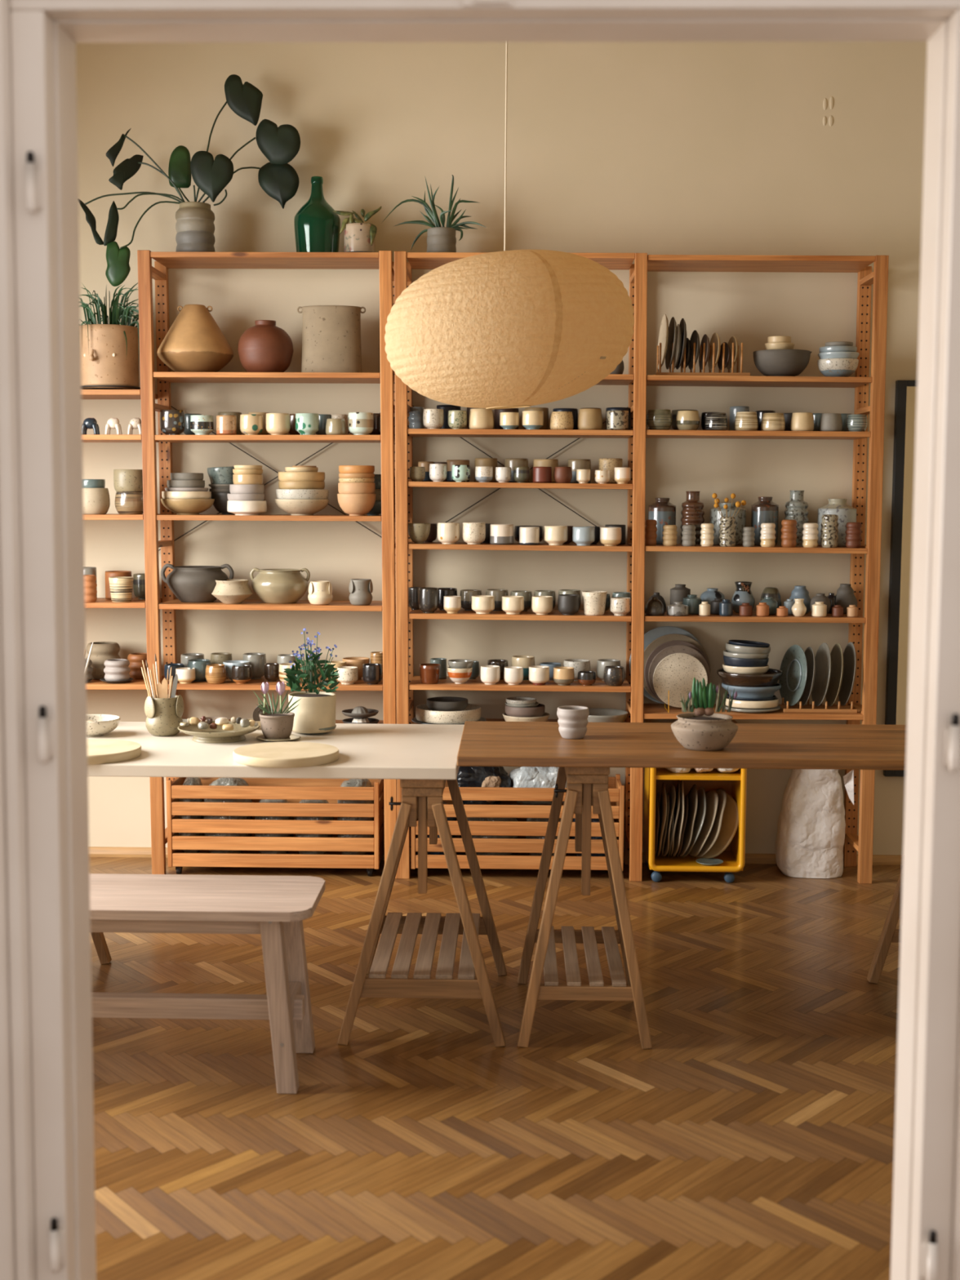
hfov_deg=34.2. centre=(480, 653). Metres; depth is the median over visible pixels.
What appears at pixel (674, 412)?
cup
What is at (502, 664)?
cup
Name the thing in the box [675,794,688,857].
ceramic piece
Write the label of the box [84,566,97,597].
cup
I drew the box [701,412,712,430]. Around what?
cup
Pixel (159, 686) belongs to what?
tool
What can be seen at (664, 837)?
ceramic piece
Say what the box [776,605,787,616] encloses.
jar
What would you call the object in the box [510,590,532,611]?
cup
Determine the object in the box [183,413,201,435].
cup
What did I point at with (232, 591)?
bowl
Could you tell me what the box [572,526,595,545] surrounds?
cup
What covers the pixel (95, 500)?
planter
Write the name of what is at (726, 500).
dried flower
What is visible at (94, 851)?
baseboard
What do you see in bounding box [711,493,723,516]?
dried flower
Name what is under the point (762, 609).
bottle
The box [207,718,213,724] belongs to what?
pebble
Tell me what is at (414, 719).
dish
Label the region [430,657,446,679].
cup
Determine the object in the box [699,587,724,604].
jar
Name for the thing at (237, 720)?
pebble
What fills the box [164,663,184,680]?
cup
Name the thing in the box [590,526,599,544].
cup
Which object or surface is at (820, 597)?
jar
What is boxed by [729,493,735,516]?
dried flower
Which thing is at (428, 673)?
cup
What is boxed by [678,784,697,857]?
ceramic piece
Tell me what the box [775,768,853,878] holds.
stone sculpture
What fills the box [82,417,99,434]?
figurine
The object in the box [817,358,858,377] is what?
bowl
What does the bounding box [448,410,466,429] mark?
cup
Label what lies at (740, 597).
vase
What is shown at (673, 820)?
ceramic piece
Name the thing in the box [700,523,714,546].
vase
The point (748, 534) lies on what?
vase
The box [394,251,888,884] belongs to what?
shelving unit
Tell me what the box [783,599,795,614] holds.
jar
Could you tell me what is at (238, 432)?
cup
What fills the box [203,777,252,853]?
bag
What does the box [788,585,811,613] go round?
vase
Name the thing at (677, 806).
ceramic piece
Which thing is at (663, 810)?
ceramic piece
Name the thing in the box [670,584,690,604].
jar
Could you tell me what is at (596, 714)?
bowl
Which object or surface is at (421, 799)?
trestle
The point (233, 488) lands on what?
bowl
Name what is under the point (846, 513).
jar
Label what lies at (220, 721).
pebble
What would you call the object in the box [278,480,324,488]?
bowl
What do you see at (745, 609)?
bottle
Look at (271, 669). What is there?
cup
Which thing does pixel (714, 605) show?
jar
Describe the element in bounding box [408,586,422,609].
cup
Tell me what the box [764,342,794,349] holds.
bowl
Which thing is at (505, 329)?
paper lantern
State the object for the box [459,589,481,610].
cup
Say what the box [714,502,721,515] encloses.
dried flower
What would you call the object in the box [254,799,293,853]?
bag
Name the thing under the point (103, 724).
bowl
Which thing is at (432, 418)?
cup
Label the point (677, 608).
jar
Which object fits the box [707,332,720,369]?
plate
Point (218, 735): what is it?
dish
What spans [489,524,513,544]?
cup
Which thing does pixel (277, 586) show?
pot
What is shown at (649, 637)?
plate
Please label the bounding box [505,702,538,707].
bowl
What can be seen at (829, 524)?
vase
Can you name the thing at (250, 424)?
cup
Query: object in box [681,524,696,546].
vase
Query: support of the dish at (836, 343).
on the dish at (838, 348)
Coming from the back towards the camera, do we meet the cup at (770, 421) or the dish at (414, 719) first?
the dish at (414, 719)
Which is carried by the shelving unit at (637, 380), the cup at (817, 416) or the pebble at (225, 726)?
the cup at (817, 416)
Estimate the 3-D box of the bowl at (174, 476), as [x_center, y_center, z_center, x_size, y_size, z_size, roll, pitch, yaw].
[-1.076,-0.639,5.737,0.120,0.050,0.120,0,6,1]
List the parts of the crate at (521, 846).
corner post, corner post, corner post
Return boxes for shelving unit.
[81,249,397,878]
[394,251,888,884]
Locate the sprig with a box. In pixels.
[741,582,749,591]
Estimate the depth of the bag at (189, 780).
5.82 m
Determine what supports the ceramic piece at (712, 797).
in the trolley
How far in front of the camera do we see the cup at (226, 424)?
5.62 m
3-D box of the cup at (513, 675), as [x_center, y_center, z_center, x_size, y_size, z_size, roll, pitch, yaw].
[0.123,0.080,5.716,0.071,0.062,0.071,1,6,10]
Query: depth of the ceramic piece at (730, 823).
5.78 m
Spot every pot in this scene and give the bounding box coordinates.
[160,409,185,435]
[160,563,234,602]
[175,201,215,252]
[249,567,310,604]
[288,691,336,733]
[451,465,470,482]
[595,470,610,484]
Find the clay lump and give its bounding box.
[481,776,501,802]
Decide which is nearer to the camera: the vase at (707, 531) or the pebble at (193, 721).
the pebble at (193, 721)
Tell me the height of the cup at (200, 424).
0.071 m
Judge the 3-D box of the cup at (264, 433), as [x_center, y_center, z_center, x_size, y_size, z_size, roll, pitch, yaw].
[-0.818,-0.850,5.795,0.084,0.088,0.084,-1,6,-16]
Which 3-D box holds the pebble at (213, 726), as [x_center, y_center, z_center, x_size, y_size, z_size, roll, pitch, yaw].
[-0.740,0.200,4.338,0.019,0.018,0.016,1,6,9]
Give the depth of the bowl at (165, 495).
5.67 m
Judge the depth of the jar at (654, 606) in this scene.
5.65 m
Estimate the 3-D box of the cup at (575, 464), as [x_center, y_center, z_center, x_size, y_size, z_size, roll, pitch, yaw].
[0.367,-0.675,5.784,0.086,0.090,0.086,0,6,-7]
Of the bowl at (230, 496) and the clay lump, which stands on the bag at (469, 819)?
the clay lump
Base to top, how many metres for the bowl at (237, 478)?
0.060 m
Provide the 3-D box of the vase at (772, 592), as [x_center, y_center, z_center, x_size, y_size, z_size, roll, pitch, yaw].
[1.083,-0.200,5.816,0.081,0.095,0.081,-3,7,-27]
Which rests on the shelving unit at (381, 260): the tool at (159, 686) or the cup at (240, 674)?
the cup at (240, 674)
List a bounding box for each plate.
[629,626,703,703]
[643,633,711,703]
[644,640,710,703]
[648,644,710,702]
[653,653,707,707]
[657,314,668,368]
[665,316,677,369]
[673,324,682,369]
[675,318,686,369]
[682,337,691,368]
[688,329,699,369]
[696,857,723,866]
[698,333,710,369]
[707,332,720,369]
[717,342,730,369]
[722,705,781,711]
[724,708,771,712]
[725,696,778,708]
[726,336,738,369]
[778,644,807,706]
[799,646,815,706]
[811,642,831,706]
[825,643,843,706]
[838,641,856,706]
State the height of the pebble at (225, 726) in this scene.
0.016 m
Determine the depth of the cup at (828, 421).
5.57 m
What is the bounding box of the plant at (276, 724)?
[252,681,302,738]
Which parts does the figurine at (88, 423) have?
leg, leg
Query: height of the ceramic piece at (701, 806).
0.262 m
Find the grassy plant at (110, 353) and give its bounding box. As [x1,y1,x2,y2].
[80,281,153,389]
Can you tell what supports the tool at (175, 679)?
in the jar at (163, 715)
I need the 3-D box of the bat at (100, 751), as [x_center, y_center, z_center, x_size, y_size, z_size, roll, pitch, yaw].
[-1.018,0.254,4.057,0.272,0.024,0.271,0,6,1]
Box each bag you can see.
[177,777,204,853]
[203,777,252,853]
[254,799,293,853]
[294,800,333,854]
[337,778,374,854]
[426,800,456,854]
[456,766,511,804]
[460,817,518,855]
[508,766,567,804]
[525,817,569,856]
[570,817,613,856]
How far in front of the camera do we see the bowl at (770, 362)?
5.58 m
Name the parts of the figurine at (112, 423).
leg, leg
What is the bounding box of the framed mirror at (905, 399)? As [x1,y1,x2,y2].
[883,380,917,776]
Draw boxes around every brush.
[85,642,93,669]
[146,660,154,697]
[154,653,159,683]
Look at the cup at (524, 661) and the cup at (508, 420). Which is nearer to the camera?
the cup at (508, 420)
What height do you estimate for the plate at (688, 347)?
0.112 m
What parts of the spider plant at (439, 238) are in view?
pot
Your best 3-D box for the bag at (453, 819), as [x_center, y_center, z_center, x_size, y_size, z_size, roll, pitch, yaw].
[-0.160,0.660,5.865,0.139,0.208,0.199,0,6,1]
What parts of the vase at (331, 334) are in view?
lug handle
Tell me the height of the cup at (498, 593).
0.078 m
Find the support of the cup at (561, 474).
on the shelving unit at (637, 380)
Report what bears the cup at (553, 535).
on the shelving unit at (637, 380)
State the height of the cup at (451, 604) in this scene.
0.061 m
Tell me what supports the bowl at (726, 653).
on the bowl at (729, 661)
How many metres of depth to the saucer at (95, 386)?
5.62 m
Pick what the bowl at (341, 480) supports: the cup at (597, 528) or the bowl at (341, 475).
the bowl at (341, 475)
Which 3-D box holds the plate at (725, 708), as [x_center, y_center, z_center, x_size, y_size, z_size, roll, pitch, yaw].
[0.999,0.203,5.769,0.209,0.009,0.209,0,6,1]
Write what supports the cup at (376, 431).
on the shelving unit at (381, 260)
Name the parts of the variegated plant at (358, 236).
pot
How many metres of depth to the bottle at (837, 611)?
5.65 m
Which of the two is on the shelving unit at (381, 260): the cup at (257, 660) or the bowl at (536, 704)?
the cup at (257, 660)
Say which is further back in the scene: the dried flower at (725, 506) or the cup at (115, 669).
the cup at (115, 669)
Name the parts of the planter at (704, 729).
bulb, planter, bulb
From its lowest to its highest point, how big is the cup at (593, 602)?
0.085 m
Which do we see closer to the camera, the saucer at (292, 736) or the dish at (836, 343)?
the saucer at (292, 736)
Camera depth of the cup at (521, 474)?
5.62 m
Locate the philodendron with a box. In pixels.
[78,74,300,286]
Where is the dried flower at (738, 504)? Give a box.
[733,501,741,515]
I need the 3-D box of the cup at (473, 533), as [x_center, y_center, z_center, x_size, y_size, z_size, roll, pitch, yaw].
[-0.022,-0.438,5.671,0.085,0.078,0.085,-4,7,-38]
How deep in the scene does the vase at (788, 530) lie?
5.62 m
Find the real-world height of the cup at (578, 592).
0.080 m
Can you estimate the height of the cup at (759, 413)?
0.080 m
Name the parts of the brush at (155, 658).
handle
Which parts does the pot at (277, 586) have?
handle, handle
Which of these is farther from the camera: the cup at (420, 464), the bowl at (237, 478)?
the cup at (420, 464)
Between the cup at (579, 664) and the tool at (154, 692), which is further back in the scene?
the cup at (579, 664)
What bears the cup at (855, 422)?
on the shelving unit at (637, 380)
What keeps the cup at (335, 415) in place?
on the shelving unit at (381, 260)
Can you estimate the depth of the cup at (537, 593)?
5.81 m
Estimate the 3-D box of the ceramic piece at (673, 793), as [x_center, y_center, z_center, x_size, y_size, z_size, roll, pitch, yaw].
[0.706,0.622,5.841,0.040,0.274,0.271,1,6,2]
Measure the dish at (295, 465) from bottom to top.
0.028 m
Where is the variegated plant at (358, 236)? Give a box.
[333,206,381,252]
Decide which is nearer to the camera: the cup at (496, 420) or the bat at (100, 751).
the bat at (100, 751)
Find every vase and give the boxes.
[157,304,233,372]
[237,320,293,372]
[297,305,365,372]
[609,360,624,374]
[644,520,657,546]
[662,524,677,546]
[680,491,704,545]
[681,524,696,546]
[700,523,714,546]
[719,516,736,546]
[731,581,755,613]
[742,526,755,546]
[760,523,775,546]
[760,586,782,613]
[780,520,797,546]
[783,490,808,546]
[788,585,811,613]
[791,598,806,616]
[801,523,818,547]
[820,514,838,547]
[835,583,857,613]
[844,522,862,547]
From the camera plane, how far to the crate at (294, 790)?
5.75 m
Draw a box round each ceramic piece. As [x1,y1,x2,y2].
[654,792,659,856]
[657,782,666,856]
[660,791,669,856]
[662,783,675,856]
[667,798,674,856]
[670,780,680,855]
[672,779,684,856]
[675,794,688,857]
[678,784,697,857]
[681,786,706,857]
[688,790,718,857]
[689,789,738,858]
[695,788,726,857]
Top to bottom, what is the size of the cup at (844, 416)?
0.072 m
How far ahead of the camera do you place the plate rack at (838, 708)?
5.69 m
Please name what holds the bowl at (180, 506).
on the shelving unit at (381, 260)
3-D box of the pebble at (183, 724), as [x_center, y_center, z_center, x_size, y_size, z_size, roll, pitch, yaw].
[-0.818,0.195,4.329,0.025,0.012,0.022,3,6,25]
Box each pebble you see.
[179,721,189,726]
[189,716,199,724]
[197,721,208,728]
[201,715,205,721]
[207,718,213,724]
[209,722,217,728]
[215,717,228,725]
[222,724,233,730]
[231,716,235,723]
[235,717,241,724]
[240,718,249,727]
[248,720,255,726]
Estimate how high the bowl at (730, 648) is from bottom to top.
0.057 m
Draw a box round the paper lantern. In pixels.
[384,41,634,408]
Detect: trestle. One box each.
[90,932,111,964]
[337,778,506,1047]
[517,767,652,1048]
[866,866,902,983]
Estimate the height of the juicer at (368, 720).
0.044 m
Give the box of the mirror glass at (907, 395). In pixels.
[896,386,916,724]
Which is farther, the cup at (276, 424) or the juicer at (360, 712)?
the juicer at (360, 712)
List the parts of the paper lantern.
cord, lamp shade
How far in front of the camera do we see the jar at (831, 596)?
5.79 m
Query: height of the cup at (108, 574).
0.105 m
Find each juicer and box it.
[342,706,378,719]
[342,717,379,724]
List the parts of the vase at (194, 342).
lug handle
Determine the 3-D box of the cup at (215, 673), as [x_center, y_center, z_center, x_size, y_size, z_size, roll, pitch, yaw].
[-0.970,0.074,5.742,0.078,0.067,0.078,-3,7,-30]
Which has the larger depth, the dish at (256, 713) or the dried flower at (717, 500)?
the dried flower at (717, 500)
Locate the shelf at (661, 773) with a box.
[656,768,740,780]
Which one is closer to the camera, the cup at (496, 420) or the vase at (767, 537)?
the vase at (767, 537)
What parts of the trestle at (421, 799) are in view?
leg, leg, rail, height post, height post, rail, leg, leg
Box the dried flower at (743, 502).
[734,500,746,517]
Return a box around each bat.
[87,738,141,764]
[232,742,338,768]
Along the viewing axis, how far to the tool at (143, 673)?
4.42 m
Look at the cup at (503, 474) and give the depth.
5.62 m
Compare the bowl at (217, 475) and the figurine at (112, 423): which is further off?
the bowl at (217, 475)
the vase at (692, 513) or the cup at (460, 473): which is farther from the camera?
the vase at (692, 513)
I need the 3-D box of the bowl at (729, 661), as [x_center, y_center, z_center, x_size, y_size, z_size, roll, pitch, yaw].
[0.979,0.035,5.752,0.164,0.058,0.164,4,7,33]
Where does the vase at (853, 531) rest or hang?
on the shelving unit at (637, 380)
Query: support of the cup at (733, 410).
on the shelving unit at (637, 380)
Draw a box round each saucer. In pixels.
[81,385,140,389]
[99,677,133,683]
[256,733,301,741]
[301,724,336,734]
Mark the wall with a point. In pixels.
(651, 148)
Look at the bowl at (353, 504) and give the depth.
5.64 m
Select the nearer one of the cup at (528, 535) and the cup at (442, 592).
the cup at (528, 535)
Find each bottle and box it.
[293,176,340,252]
[683,594,701,614]
[698,601,710,615]
[719,599,733,616]
[738,603,751,616]
[755,602,768,616]
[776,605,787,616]
[831,604,843,617]
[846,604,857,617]
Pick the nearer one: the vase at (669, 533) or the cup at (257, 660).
the vase at (669, 533)
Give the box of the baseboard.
[88,846,902,865]
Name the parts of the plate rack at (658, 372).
rail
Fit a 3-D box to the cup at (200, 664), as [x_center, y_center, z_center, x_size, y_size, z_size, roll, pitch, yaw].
[-1.044,0.062,5.807,0.088,0.078,0.088,2,6,20]
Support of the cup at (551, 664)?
on the shelving unit at (637, 380)
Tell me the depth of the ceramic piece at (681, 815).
5.76 m
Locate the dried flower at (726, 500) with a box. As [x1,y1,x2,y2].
[724,497,728,515]
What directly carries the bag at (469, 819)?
on the crate at (521, 846)
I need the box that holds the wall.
[75,41,927,854]
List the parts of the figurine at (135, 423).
leg, leg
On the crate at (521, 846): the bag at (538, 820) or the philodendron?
the bag at (538, 820)
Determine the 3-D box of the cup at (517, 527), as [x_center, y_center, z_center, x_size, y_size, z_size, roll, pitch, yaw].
[0.182,-0.443,5.812,0.109,0.065,0.109,-2,6,-17]
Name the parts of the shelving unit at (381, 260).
shelf, shelf, shelf, shelf, shelf, post, post, shelf, shelf, shelf, shelf, shelf, shelf, shelf, post, post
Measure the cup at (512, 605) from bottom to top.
0.064 m
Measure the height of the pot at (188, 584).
0.141 m
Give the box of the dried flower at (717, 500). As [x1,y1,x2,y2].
[714,497,723,515]
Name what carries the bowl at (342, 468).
on the bowl at (341, 475)
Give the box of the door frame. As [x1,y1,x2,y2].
[0,0,959,1279]
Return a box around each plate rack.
[655,342,750,376]
[778,697,857,713]
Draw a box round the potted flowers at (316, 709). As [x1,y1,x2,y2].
[283,627,339,733]
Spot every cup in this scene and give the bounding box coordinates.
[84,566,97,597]
[84,574,97,602]
[85,658,93,679]
[103,658,130,680]
[104,570,131,599]
[108,576,133,602]
[133,573,145,599]
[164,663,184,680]
[175,667,195,683]
[180,653,204,667]
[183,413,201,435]
[186,658,210,681]
[190,414,213,435]
[204,663,226,684]
[210,652,231,678]
[216,414,236,435]
[217,411,241,435]
[231,664,251,684]
[240,413,263,435]
[242,653,266,679]
[248,412,268,435]
[264,662,279,681]
[265,413,290,435]
[276,653,297,663]
[279,662,302,684]
[288,413,300,435]
[295,413,319,435]
[307,580,333,604]
[315,413,331,435]
[325,418,346,435]
[327,661,346,682]
[331,413,347,435]
[337,666,358,684]
[347,412,373,435]
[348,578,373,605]
[362,663,382,684]
[368,413,380,435]
[370,651,382,678]
[408,406,424,428]
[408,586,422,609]
[409,466,425,481]
[417,461,434,481]
[417,587,438,613]
[418,663,440,684]
[422,408,444,428]
[423,523,436,542]
[429,463,446,481]
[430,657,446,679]
[434,462,446,481]
[436,404,461,428]
[436,522,460,543]
[437,587,457,610]
[443,595,461,613]
[446,459,469,482]
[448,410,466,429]
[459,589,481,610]
[462,522,485,544]
[466,407,485,429]
[468,408,493,429]
[469,660,479,679]
[471,595,494,613]
[474,457,497,482]
[475,466,493,482]
[480,665,500,684]
[481,523,493,542]
[485,589,508,611]
[487,659,508,679]
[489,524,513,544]
[493,408,519,429]
[495,466,511,482]
[499,412,519,429]
[502,595,524,614]
[503,666,523,684]
[504,457,528,482]
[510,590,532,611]
[511,655,534,679]
[513,466,529,482]
[514,525,543,542]
[519,526,539,545]
[521,410,543,429]
[524,407,548,429]
[528,665,549,684]
[531,595,552,614]
[533,458,558,483]
[533,466,551,483]
[533,590,555,608]
[539,662,561,680]
[543,525,567,545]
[550,411,573,429]
[552,408,577,429]
[553,466,572,483]
[553,666,574,685]
[556,705,589,738]
[557,594,579,614]
[558,589,581,608]
[563,525,573,544]
[563,658,590,680]
[567,458,591,483]
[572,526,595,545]
[576,469,590,483]
[577,408,602,430]
[577,671,595,685]
[582,591,607,615]
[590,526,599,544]
[596,658,620,680]
[598,457,622,484]
[600,527,621,546]
[603,665,624,685]
[604,524,625,544]
[604,593,609,612]
[605,407,631,430]
[606,410,628,430]
[609,597,631,615]
[612,591,631,597]
[613,467,631,484]
[645,408,671,430]
[671,409,697,430]
[675,410,699,430]
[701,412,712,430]
[704,412,727,430]
[728,406,749,430]
[734,411,758,431]
[755,410,775,431]
[760,413,785,431]
[783,413,792,431]
[790,412,813,431]
[813,413,824,431]
[819,413,842,431]
[840,413,852,431]
[845,413,867,431]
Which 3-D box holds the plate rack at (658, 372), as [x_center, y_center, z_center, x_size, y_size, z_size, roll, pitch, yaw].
[0.801,-1.059,5.649,0.338,0.120,0.116,0,6,1]
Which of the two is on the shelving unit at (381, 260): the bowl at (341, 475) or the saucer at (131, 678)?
the saucer at (131, 678)
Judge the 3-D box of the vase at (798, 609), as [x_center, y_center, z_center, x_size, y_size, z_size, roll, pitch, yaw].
[1.157,-0.168,5.667,0.055,0.064,0.055,0,6,-6]
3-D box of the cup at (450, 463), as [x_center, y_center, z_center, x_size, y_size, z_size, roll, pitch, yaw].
[-0.081,-0.678,5.795,0.086,0.082,0.086,-2,6,-19]
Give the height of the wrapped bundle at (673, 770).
0.092 m
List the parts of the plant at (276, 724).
flower stem, crocus flower, pot, crocus flower, flower stem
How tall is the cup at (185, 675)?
0.054 m
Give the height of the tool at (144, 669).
0.184 m
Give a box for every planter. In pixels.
[83,488,110,514]
[85,641,120,679]
[113,469,142,491]
[115,490,143,514]
[127,653,146,679]
[671,677,737,751]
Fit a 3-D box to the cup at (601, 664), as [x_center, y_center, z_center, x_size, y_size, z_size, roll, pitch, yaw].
[0.482,0.061,5.857,0.090,0.076,0.090,5,8,40]
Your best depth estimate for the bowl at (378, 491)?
5.75 m
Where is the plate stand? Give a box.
[664,690,669,712]
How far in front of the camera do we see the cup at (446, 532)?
5.64 m
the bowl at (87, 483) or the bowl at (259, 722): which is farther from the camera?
the bowl at (87, 483)
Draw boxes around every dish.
[177,720,260,742]
[200,716,226,721]
[253,704,273,721]
[292,465,316,466]
[411,716,486,724]
[726,693,776,701]
[818,345,857,352]
[825,341,853,346]
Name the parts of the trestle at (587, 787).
leg, leg, rail, height post, rail, height post, leg, leg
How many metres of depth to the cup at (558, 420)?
5.59 m
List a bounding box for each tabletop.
[87,721,464,779]
[457,720,906,769]
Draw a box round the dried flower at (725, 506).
[723,504,728,516]
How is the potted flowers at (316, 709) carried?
on the saucer at (332, 727)
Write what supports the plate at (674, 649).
on the shelving unit at (637, 380)
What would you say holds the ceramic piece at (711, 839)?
in the trolley
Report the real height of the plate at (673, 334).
0.187 m
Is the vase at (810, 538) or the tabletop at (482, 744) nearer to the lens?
the tabletop at (482, 744)
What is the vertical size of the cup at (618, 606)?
0.064 m
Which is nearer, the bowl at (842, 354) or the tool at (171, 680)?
the tool at (171, 680)
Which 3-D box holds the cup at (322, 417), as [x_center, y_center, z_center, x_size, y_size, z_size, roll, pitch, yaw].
[-0.582,-0.845,5.789,0.063,0.081,0.063,3,6,22]
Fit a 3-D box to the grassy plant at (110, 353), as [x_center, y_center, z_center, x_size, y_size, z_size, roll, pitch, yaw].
[-1.340,-1.163,5.693,0.300,0.397,0.272,-3,7,-28]
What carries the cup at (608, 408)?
on the shelving unit at (637, 380)
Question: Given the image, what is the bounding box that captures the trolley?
[643,719,746,883]
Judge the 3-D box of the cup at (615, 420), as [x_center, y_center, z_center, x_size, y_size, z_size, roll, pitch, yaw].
[0.494,-0.838,5.615,0.080,0.070,0.080,2,6,20]
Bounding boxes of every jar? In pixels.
[144,694,183,736]
[644,596,664,615]
[648,497,675,544]
[648,592,666,612]
[666,601,688,616]
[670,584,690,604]
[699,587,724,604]
[709,502,746,545]
[710,598,723,614]
[751,496,778,546]
[760,596,777,614]
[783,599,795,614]
[809,593,830,613]
[811,601,826,617]
[817,498,856,546]
[826,592,835,613]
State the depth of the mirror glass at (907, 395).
5.87 m
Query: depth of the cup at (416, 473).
5.63 m
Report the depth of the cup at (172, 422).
5.62 m
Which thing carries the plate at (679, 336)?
on the plate rack at (658, 372)
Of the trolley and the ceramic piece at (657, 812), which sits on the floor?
the trolley
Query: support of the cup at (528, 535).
on the shelving unit at (637, 380)
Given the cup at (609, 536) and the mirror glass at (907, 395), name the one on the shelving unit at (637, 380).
the cup at (609, 536)
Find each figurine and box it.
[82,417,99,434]
[104,417,122,434]
[127,417,141,434]
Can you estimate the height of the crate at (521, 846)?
0.352 m
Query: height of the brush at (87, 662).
0.227 m
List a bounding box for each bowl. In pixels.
[83,479,105,488]
[86,714,119,736]
[160,498,214,515]
[161,491,211,498]
[164,487,208,491]
[167,480,204,488]
[169,472,203,479]
[207,466,234,484]
[208,484,230,488]
[208,488,230,493]
[211,492,235,515]
[211,578,252,604]
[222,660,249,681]
[226,493,264,500]
[226,500,266,515]
[229,484,263,493]
[232,468,262,474]
[232,474,262,484]
[234,465,262,469]
[248,718,261,729]
[275,488,328,499]
[275,498,328,515]
[278,471,324,481]
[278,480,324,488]
[284,466,318,471]
[337,482,375,493]
[337,493,376,515]
[338,465,374,473]
[338,473,374,478]
[338,478,374,482]
[342,657,369,679]
[365,500,381,515]
[373,474,381,488]
[373,488,381,500]
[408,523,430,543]
[415,703,480,724]
[426,696,467,711]
[447,659,473,668]
[447,666,472,684]
[502,712,550,721]
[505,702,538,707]
[505,703,545,717]
[506,696,536,705]
[587,707,628,722]
[716,667,782,687]
[721,683,781,698]
[722,663,768,674]
[723,649,768,658]
[723,655,768,666]
[725,642,770,653]
[728,640,769,647]
[753,349,811,376]
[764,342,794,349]
[767,335,791,342]
[817,351,859,359]
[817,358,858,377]
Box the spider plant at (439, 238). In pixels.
[383,174,486,252]
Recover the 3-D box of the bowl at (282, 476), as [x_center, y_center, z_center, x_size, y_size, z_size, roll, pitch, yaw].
[-0.654,-0.638,5.727,0.172,0.056,0.172,0,6,1]
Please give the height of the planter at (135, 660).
0.092 m
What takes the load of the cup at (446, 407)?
on the shelving unit at (637, 380)
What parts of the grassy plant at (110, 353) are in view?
grass blade, grass blade, grass blade, grass blade, grass blade, grass blade, grass blade, grass blade, grass blade, grass blade, grass blade, grass blade, grass blade, pot, grass blade, grass blade, grass blade, grass blade, grass blade, grass blade, grass blade, grass blade, grass blade, grass blade, grass blade, grass blade, grass blade, grass blade, grass blade, grass blade, grass blade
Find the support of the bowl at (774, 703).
on the plate at (778, 708)
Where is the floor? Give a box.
[88,857,902,1279]
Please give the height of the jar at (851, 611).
0.042 m
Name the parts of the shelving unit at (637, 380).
post, post, shelf, shelf, shelf, shelf, shelf, shelf, shelf, shelf, post, post, shelf, shelf, shelf, shelf, shelf, shelf, post, post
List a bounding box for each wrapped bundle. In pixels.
[666,768,690,773]
[693,768,713,773]
[715,768,738,773]
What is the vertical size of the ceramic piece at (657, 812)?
0.240 m
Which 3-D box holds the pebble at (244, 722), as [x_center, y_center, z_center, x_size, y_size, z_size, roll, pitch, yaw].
[-0.651,0.191,4.325,0.026,0.024,0.020,-5,8,-39]
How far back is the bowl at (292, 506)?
5.67 m
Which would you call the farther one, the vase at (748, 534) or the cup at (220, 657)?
the cup at (220, 657)
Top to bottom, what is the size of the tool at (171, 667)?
0.162 m
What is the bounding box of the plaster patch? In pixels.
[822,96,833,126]
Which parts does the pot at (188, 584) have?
handle, handle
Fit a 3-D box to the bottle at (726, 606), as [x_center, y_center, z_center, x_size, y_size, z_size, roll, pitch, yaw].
[0.893,-0.168,5.673,0.049,0.059,0.049,0,6,-5]
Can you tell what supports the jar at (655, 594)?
on the shelving unit at (637, 380)
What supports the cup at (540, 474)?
on the shelving unit at (637, 380)
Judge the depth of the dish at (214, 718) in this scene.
4.63 m
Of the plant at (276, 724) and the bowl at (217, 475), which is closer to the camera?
the plant at (276, 724)
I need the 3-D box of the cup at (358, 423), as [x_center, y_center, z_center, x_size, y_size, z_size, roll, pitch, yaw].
[-0.430,-0.830,5.644,0.093,0.081,0.093,3,6,23]
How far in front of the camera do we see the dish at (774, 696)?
5.69 m
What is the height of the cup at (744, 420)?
0.068 m
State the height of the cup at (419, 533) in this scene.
0.073 m
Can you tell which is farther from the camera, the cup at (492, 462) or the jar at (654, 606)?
the cup at (492, 462)
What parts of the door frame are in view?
casing, casing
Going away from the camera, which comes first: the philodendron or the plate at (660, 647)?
the philodendron
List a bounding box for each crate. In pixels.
[166,777,384,875]
[410,773,624,871]
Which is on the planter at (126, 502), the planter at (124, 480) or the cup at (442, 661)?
the planter at (124, 480)
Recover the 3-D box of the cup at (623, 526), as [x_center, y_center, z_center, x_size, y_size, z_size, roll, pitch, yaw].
[0.502,-0.443,5.805,0.077,0.073,0.077,0,6,0]
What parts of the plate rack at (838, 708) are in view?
rail, rail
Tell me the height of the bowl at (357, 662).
0.078 m
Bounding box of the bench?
[89,873,325,1093]
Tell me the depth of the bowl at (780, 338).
5.61 m
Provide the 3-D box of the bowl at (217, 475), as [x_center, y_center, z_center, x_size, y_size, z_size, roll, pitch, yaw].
[-0.952,-0.652,5.813,0.124,0.090,0.125,-1,6,-9]
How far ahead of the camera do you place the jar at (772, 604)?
5.72 m
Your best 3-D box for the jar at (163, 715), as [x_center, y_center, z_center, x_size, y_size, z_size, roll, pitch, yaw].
[-0.894,0.171,4.417,0.107,0.115,0.104,-3,7,-32]
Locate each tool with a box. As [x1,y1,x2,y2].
[141,666,150,696]
[142,660,152,697]
[150,669,156,697]
[152,663,158,697]
[156,681,161,697]
[161,677,167,697]
[168,666,171,697]
[168,675,173,697]
[170,674,177,697]

